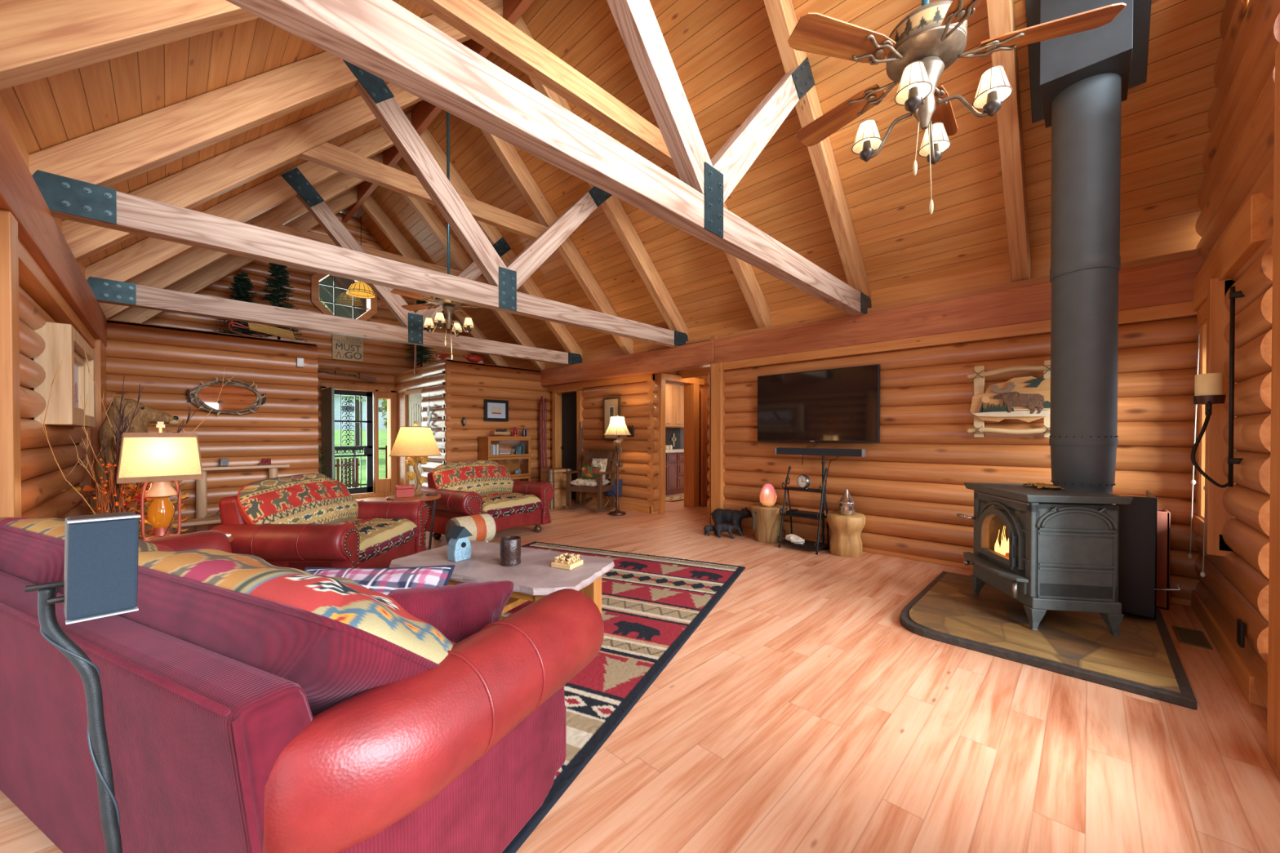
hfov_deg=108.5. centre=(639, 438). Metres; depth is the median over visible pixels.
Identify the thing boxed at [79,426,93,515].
trim
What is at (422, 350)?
artificial tree
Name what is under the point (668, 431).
backsplash
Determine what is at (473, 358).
duck decoy
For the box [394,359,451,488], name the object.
wall
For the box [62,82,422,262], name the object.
rafter
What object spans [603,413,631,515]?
floor lamp
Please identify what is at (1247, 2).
window
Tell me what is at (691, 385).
door frame
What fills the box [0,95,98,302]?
trim
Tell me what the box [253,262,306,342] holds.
artificial tree
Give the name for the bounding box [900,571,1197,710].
hearth pad
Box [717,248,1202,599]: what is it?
wall
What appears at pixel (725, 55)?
ceiling
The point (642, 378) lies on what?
trim
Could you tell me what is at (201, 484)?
console table
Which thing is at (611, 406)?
framed print
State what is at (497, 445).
book
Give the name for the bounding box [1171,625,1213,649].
floor vent
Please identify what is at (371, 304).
window
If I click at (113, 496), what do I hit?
decorative branches
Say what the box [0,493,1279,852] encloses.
floor
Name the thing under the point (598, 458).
rocking chair
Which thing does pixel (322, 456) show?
potted plant
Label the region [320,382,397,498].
door
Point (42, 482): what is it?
wall
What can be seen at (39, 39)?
rafter
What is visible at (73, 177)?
roof truss
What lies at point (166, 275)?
rafter
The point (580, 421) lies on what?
cane
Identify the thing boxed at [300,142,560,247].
tie
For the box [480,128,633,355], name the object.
rafter
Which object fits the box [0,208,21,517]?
window frame
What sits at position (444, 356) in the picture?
duck decoy
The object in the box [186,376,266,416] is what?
mirror
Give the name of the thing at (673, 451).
countertop
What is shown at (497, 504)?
seat cushion
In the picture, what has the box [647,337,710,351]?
wall
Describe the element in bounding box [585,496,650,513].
baseboard
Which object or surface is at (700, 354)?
beam
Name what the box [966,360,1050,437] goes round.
plaque
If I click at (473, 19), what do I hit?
ceiling beam
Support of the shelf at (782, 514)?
attached to the rack
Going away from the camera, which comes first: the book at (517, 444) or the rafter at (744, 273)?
the rafter at (744, 273)
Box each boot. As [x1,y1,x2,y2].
[257,457,266,465]
[262,457,271,465]
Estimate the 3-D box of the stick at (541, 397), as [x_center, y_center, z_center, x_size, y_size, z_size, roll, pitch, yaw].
[-1.891,0.172,8.914,0.063,2.001,0.052,0,1,22]
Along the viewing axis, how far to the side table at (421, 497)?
4.89 m
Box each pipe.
[413,297,416,373]
[1048,72,1121,493]
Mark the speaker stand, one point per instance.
(51, 630)
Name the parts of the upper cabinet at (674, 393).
door, door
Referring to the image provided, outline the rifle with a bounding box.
[317,370,376,383]
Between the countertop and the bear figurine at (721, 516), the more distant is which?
the countertop
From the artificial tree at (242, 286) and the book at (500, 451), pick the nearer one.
the artificial tree at (242, 286)
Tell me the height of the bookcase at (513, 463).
1.225 m
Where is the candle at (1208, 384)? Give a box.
[1194,373,1223,395]
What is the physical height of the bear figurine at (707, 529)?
0.130 m
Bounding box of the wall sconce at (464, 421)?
[461,417,466,426]
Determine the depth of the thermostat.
6.27 m
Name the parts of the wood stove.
leg, draft knob, ash door, leg, leg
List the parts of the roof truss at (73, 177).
plate, plate, plate, plate, plate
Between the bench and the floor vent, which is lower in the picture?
the floor vent
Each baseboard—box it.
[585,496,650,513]
[735,528,1191,606]
[1191,589,1266,707]
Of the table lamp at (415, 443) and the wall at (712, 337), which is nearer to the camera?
the table lamp at (415, 443)
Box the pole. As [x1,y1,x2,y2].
[820,455,829,550]
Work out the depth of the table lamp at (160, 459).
2.77 m
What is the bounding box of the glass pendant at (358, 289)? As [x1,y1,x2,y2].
[346,222,375,298]
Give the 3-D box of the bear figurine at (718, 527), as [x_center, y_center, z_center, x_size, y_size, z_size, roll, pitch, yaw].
[1.052,1.117,5.607,0.323,0.175,0.106,0,1,26]
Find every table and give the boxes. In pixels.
[195,463,289,532]
[224,533,233,542]
[386,493,440,550]
[389,540,614,620]
[749,503,786,543]
[826,511,865,557]
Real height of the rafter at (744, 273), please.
3.194 m
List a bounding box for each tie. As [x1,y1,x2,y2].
[271,224,461,275]
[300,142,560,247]
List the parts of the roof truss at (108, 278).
plate, plate, plate, plate, plate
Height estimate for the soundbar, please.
0.080 m
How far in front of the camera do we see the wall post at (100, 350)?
4.63 m
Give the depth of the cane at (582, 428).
8.41 m
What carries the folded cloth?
on the wood stove
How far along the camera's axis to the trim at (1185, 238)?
4.64 m
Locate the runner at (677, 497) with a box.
[665,493,684,501]
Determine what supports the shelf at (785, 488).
attached to the rack
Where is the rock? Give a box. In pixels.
[785,533,804,544]
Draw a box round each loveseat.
[208,473,429,570]
[420,460,554,538]
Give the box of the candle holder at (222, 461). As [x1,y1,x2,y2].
[218,457,228,466]
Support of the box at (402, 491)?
on the side table at (421, 497)
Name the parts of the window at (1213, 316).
blind cord, blind cord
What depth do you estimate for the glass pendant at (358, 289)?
8.81 m
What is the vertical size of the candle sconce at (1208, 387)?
1.050 m
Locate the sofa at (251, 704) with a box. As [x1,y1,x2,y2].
[0,517,604,852]
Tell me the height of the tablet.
0.155 m
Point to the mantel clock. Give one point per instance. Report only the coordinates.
(803, 481)
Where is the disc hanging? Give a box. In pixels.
[426,405,431,427]
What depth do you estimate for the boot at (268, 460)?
5.97 m
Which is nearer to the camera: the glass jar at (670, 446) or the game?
the game
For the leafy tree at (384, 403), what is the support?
on the lawn
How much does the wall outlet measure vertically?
0.120 m
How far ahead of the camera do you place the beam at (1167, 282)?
4.32 m
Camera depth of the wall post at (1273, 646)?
1.76 m
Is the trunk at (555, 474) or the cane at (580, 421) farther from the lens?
the cane at (580, 421)
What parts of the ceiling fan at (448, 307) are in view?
blade, blade, lamp shade, lamp shade, lamp arm, lamp shade, lamp arm, blade, lamp shade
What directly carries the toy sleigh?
on the bookcase at (513, 463)
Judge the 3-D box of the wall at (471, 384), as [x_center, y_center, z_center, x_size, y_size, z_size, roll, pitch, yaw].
[-2.572,-0.090,8.560,0.166,2.530,2.130,0,1,44]
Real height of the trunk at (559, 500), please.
0.464 m
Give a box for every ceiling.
[0,0,1226,378]
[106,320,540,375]
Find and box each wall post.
[77,338,106,485]
[711,362,725,525]
[1266,41,1279,773]
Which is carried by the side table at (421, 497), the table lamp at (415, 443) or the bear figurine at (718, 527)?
the table lamp at (415, 443)
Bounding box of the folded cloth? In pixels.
[1022,481,1064,488]
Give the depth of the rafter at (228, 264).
6.90 m
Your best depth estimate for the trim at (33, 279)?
2.88 m
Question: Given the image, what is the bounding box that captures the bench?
[170,516,221,526]
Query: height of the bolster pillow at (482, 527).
0.431 m
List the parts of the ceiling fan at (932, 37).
blade, blade, lamp shade, lamp arm, bulb, lamp shade, pull chain, lamp arm, pull chain, lamp arm, lamp shade, blade, blade, lamp arm, lamp shade, blade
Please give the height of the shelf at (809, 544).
0.020 m
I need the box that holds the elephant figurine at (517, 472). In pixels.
[515,468,520,474]
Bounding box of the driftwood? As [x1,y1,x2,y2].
[204,510,220,518]
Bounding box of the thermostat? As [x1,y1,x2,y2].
[297,357,303,367]
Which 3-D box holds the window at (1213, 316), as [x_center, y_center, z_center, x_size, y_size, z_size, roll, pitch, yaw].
[3.741,-0.036,2.914,0.290,1.798,0.915,0,1,44]
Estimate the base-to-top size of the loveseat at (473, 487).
0.920 m
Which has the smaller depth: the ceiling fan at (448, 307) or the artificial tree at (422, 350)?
the ceiling fan at (448, 307)
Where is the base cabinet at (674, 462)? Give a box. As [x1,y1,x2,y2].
[665,452,684,495]
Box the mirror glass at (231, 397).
[198,384,256,410]
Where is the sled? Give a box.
[226,319,295,340]
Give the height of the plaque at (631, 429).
0.190 m
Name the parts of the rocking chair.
leg, armrest, leg, post, leg, armrest, leg, post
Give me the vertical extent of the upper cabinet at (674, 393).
0.950 m
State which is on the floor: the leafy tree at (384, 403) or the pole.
the pole
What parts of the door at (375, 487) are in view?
open door, security door, lock handle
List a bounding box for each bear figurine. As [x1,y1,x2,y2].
[703,524,715,536]
[711,507,752,536]
[713,523,740,538]
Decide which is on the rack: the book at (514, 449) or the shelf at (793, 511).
the shelf at (793, 511)
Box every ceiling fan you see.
[391,111,483,359]
[787,0,1126,214]
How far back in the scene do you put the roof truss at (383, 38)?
2.47 m
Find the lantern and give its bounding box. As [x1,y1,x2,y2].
[511,426,518,436]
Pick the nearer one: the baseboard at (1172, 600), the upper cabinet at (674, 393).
the baseboard at (1172, 600)
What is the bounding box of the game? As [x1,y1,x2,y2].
[551,552,582,569]
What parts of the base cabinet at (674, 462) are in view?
door, drawer, door, drawer, drawer, drawer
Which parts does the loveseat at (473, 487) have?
backrest, panel, arm, arm, nailhead trim, rail, arm, arm, nailhead trim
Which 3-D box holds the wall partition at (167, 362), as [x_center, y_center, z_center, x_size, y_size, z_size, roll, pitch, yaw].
[-5.279,-0.066,5.783,0.166,2.530,2.035,0,1,44]
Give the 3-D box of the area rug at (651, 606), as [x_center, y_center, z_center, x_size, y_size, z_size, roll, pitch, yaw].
[-0.879,1.213,3.197,2.450,0.017,3.645,0,1,25]
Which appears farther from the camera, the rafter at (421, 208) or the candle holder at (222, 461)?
the rafter at (421, 208)
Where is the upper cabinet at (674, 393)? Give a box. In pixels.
[665,383,684,427]
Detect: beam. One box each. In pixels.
[0,115,106,346]
[341,0,534,222]
[411,0,676,170]
[540,339,714,386]
[714,255,1205,363]
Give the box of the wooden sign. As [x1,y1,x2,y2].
[332,333,363,361]
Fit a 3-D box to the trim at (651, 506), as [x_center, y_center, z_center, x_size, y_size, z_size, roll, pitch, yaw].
[0.222,1.121,7.351,0.070,0.130,0.135,0,1,44]
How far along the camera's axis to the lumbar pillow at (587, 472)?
7.57 m
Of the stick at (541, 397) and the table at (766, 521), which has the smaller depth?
the table at (766, 521)
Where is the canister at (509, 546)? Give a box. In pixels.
[499,535,520,566]
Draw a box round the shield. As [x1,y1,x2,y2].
[1115,490,1180,619]
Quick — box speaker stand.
[24,581,122,852]
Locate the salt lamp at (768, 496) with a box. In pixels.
[760,484,779,507]
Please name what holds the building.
on the lawn
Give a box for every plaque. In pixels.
[626,425,634,436]
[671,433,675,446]
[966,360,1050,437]
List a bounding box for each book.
[490,444,493,454]
[493,444,498,454]
[494,445,497,454]
[498,450,510,453]
[498,452,510,454]
[511,446,517,454]
[516,443,523,453]
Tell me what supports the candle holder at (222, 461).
on the console table at (201, 484)
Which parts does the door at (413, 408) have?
panel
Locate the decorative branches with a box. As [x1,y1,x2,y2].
[40,348,238,537]
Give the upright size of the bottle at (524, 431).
0.165 m
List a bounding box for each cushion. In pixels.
[236,473,358,524]
[480,492,542,518]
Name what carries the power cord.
hanging from the television
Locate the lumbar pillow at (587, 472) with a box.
[578,464,601,479]
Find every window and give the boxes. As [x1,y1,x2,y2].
[310,272,377,320]
[1187,277,1236,577]
[1243,0,1249,17]
[1266,236,1272,671]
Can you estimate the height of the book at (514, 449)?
0.160 m
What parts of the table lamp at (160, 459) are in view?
shade trim, lamp shade, glass globe, wire handle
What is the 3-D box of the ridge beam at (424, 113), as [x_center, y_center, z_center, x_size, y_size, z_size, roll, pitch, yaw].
[-1.820,-4.385,5.115,11.000,0.420,0.080,0,1,44]
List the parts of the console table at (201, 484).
log leg, log leg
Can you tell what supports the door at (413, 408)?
in the wall at (430, 378)
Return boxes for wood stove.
[956,482,1133,636]
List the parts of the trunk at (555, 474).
lid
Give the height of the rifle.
0.194 m
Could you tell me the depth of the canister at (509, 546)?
2.80 m
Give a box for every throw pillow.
[303,564,454,595]
[386,581,513,643]
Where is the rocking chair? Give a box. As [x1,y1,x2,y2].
[562,448,617,511]
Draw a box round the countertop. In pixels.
[665,448,684,453]
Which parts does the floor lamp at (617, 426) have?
stem, lamp shade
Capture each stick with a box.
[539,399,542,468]
[540,395,543,468]
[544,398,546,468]
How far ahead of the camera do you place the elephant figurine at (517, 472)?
8.38 m
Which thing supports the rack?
on the floor
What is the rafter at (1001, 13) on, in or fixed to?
attached to the ceiling at (725, 55)
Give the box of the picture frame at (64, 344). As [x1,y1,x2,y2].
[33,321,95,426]
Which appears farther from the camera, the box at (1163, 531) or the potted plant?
the potted plant
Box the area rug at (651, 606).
[501,541,746,852]
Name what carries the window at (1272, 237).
in the wall at (1238, 157)
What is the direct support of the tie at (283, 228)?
attached to the rafter at (166, 275)
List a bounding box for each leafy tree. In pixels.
[319,211,341,313]
[336,395,381,445]
[380,399,386,428]
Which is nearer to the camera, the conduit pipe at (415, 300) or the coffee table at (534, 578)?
the coffee table at (534, 578)
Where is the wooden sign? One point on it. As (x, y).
(348, 348)
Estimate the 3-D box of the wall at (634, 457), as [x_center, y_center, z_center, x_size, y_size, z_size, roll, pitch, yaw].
[-0.788,-0.123,8.346,2.820,2.600,0.146,0,1,44]
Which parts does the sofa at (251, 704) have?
frame, arm, arm, panel, frame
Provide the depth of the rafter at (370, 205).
8.70 m
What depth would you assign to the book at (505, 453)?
8.15 m
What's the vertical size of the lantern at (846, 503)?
0.280 m
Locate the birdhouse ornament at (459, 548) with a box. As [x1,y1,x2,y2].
[445,524,472,562]
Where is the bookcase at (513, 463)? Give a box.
[477,436,531,481]
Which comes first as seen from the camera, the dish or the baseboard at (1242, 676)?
the baseboard at (1242, 676)
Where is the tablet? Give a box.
[63,511,140,624]
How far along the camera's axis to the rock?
5.02 m
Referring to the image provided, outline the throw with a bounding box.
[604,479,622,497]
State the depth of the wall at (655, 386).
7.31 m
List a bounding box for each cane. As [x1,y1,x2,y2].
[575,421,581,503]
[577,426,583,503]
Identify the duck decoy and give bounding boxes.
[434,353,451,360]
[462,354,483,363]
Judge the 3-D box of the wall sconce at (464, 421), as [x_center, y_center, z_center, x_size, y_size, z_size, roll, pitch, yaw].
[-3.020,-0.299,7.913,0.075,0.180,0.100,0,1,44]
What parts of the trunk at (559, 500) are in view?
lid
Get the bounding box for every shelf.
[777,539,828,550]
[780,512,826,519]
[783,486,826,492]
[963,551,1028,582]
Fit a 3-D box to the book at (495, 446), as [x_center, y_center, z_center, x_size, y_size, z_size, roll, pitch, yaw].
[-2.566,0.206,8.079,0.150,0.190,0.033,0,1,44]
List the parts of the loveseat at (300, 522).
backrest, arm, panel, arm, nailhead trim, rail, arm, arm, nailhead trim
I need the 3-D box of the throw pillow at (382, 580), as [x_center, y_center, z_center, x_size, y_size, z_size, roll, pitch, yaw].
[-1.045,0.660,1.701,0.592,0.292,0.360,0,1,-3]
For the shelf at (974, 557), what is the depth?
3.08 m
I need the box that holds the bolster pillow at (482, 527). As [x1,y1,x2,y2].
[444,513,496,542]
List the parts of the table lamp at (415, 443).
shade trim, lamp shade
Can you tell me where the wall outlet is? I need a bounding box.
[1236,618,1244,648]
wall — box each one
[18,284,87,519]
[144,212,474,473]
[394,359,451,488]
[441,359,551,482]
[550,381,650,505]
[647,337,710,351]
[647,371,710,511]
[680,384,684,448]
[706,335,717,524]
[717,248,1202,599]
[1194,0,1279,708]
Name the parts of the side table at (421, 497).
leg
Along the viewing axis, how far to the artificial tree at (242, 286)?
6.88 m
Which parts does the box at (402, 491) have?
lid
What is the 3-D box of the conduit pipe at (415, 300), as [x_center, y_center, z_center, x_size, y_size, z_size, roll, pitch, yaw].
[-4.234,-1.976,8.676,0.037,1.500,0.037,0,1,-23]
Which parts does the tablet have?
silver trim, silver trim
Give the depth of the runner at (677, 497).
9.12 m
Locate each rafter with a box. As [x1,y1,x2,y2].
[0,0,258,89]
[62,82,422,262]
[98,151,382,319]
[110,185,357,323]
[361,195,509,366]
[393,163,544,370]
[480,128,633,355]
[723,201,770,328]
[986,0,1031,282]
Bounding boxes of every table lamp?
[115,422,203,540]
[388,421,441,495]
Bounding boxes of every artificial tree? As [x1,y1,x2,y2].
[212,271,266,337]
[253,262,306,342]
[404,299,436,367]
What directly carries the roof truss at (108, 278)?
on the beam at (700, 354)
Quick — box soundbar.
[774,447,865,457]
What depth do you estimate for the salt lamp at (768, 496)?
5.38 m
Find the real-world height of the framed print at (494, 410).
0.385 m
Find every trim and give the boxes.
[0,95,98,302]
[17,236,95,348]
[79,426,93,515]
[509,225,1201,369]
[547,373,654,391]
[649,505,657,514]
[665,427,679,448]
[722,301,1196,370]
[1192,192,1272,311]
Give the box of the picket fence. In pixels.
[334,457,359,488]
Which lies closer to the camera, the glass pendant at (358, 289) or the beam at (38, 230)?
the beam at (38, 230)
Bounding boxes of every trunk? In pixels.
[540,467,571,481]
[541,480,566,509]
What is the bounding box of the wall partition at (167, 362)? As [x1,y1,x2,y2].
[106,319,318,534]
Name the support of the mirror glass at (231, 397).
attached to the mirror at (236, 396)
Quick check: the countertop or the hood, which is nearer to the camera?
the hood
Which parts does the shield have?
panel, rod handle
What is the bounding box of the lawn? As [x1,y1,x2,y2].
[334,430,386,488]
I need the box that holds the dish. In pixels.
[425,493,437,496]
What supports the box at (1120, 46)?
attached to the ceiling at (725, 55)
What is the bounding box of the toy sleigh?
[488,428,510,436]
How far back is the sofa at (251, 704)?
0.96 m
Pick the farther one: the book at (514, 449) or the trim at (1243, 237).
the book at (514, 449)
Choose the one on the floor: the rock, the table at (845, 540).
the table at (845, 540)
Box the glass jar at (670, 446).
[668,444,672,450]
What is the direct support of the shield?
on the hearth pad
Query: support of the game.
on the coffee table at (534, 578)
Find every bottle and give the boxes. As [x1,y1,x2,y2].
[522,427,526,435]
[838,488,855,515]
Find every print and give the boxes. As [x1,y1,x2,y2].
[74,362,79,408]
[484,399,508,421]
[603,396,620,439]
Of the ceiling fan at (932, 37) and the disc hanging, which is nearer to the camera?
the ceiling fan at (932, 37)
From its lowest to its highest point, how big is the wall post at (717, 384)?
2.215 m
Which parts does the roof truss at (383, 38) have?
plate, plate, plate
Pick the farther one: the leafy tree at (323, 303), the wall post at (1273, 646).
the leafy tree at (323, 303)
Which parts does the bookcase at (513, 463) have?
glass door, glass door, glass door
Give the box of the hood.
[144,480,177,498]
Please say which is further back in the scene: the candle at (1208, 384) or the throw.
the throw
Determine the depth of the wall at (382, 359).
8.76 m
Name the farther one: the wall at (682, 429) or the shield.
the wall at (682, 429)
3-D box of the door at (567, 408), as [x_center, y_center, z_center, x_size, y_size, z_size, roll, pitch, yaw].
[-1.348,0.114,8.877,0.880,2.118,0.210,0,1,44]
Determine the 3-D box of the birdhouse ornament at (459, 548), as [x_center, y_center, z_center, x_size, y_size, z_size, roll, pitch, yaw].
[-1.159,0.665,2.955,0.120,0.215,0.124,0,1,36]
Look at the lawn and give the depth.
18.19 m
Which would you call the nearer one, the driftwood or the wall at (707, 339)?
the driftwood
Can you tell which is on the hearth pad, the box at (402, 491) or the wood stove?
the wood stove
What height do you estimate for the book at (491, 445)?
0.210 m
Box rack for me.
[777,466,829,555]
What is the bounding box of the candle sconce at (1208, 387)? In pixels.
[1191,285,1244,488]
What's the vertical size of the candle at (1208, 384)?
0.120 m
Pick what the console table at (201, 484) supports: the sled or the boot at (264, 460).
the boot at (264, 460)
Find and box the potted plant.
[318,445,327,475]
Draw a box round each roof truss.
[28,0,688,346]
[84,111,582,364]
[226,0,871,315]
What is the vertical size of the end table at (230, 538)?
0.600 m
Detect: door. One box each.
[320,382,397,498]
[403,387,424,488]
[551,387,583,502]
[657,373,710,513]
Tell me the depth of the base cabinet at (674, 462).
9.63 m
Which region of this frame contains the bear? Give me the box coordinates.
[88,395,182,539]
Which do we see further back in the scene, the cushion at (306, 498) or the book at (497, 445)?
the book at (497, 445)
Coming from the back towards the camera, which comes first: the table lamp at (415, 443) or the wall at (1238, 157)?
the table lamp at (415, 443)
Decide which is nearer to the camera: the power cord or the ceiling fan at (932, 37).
the ceiling fan at (932, 37)
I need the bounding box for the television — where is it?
[757,364,880,442]
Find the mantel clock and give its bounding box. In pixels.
[796,474,810,489]
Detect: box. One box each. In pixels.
[395,484,414,497]
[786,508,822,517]
[1025,0,1151,128]
[1156,508,1170,609]
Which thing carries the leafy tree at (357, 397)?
on the lawn
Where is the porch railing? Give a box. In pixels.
[334,445,387,486]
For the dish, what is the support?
on the side table at (421, 497)
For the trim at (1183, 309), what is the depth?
4.33 m
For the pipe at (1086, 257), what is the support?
on the wood stove
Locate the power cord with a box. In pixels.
[801,443,838,512]
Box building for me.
[333,395,386,430]

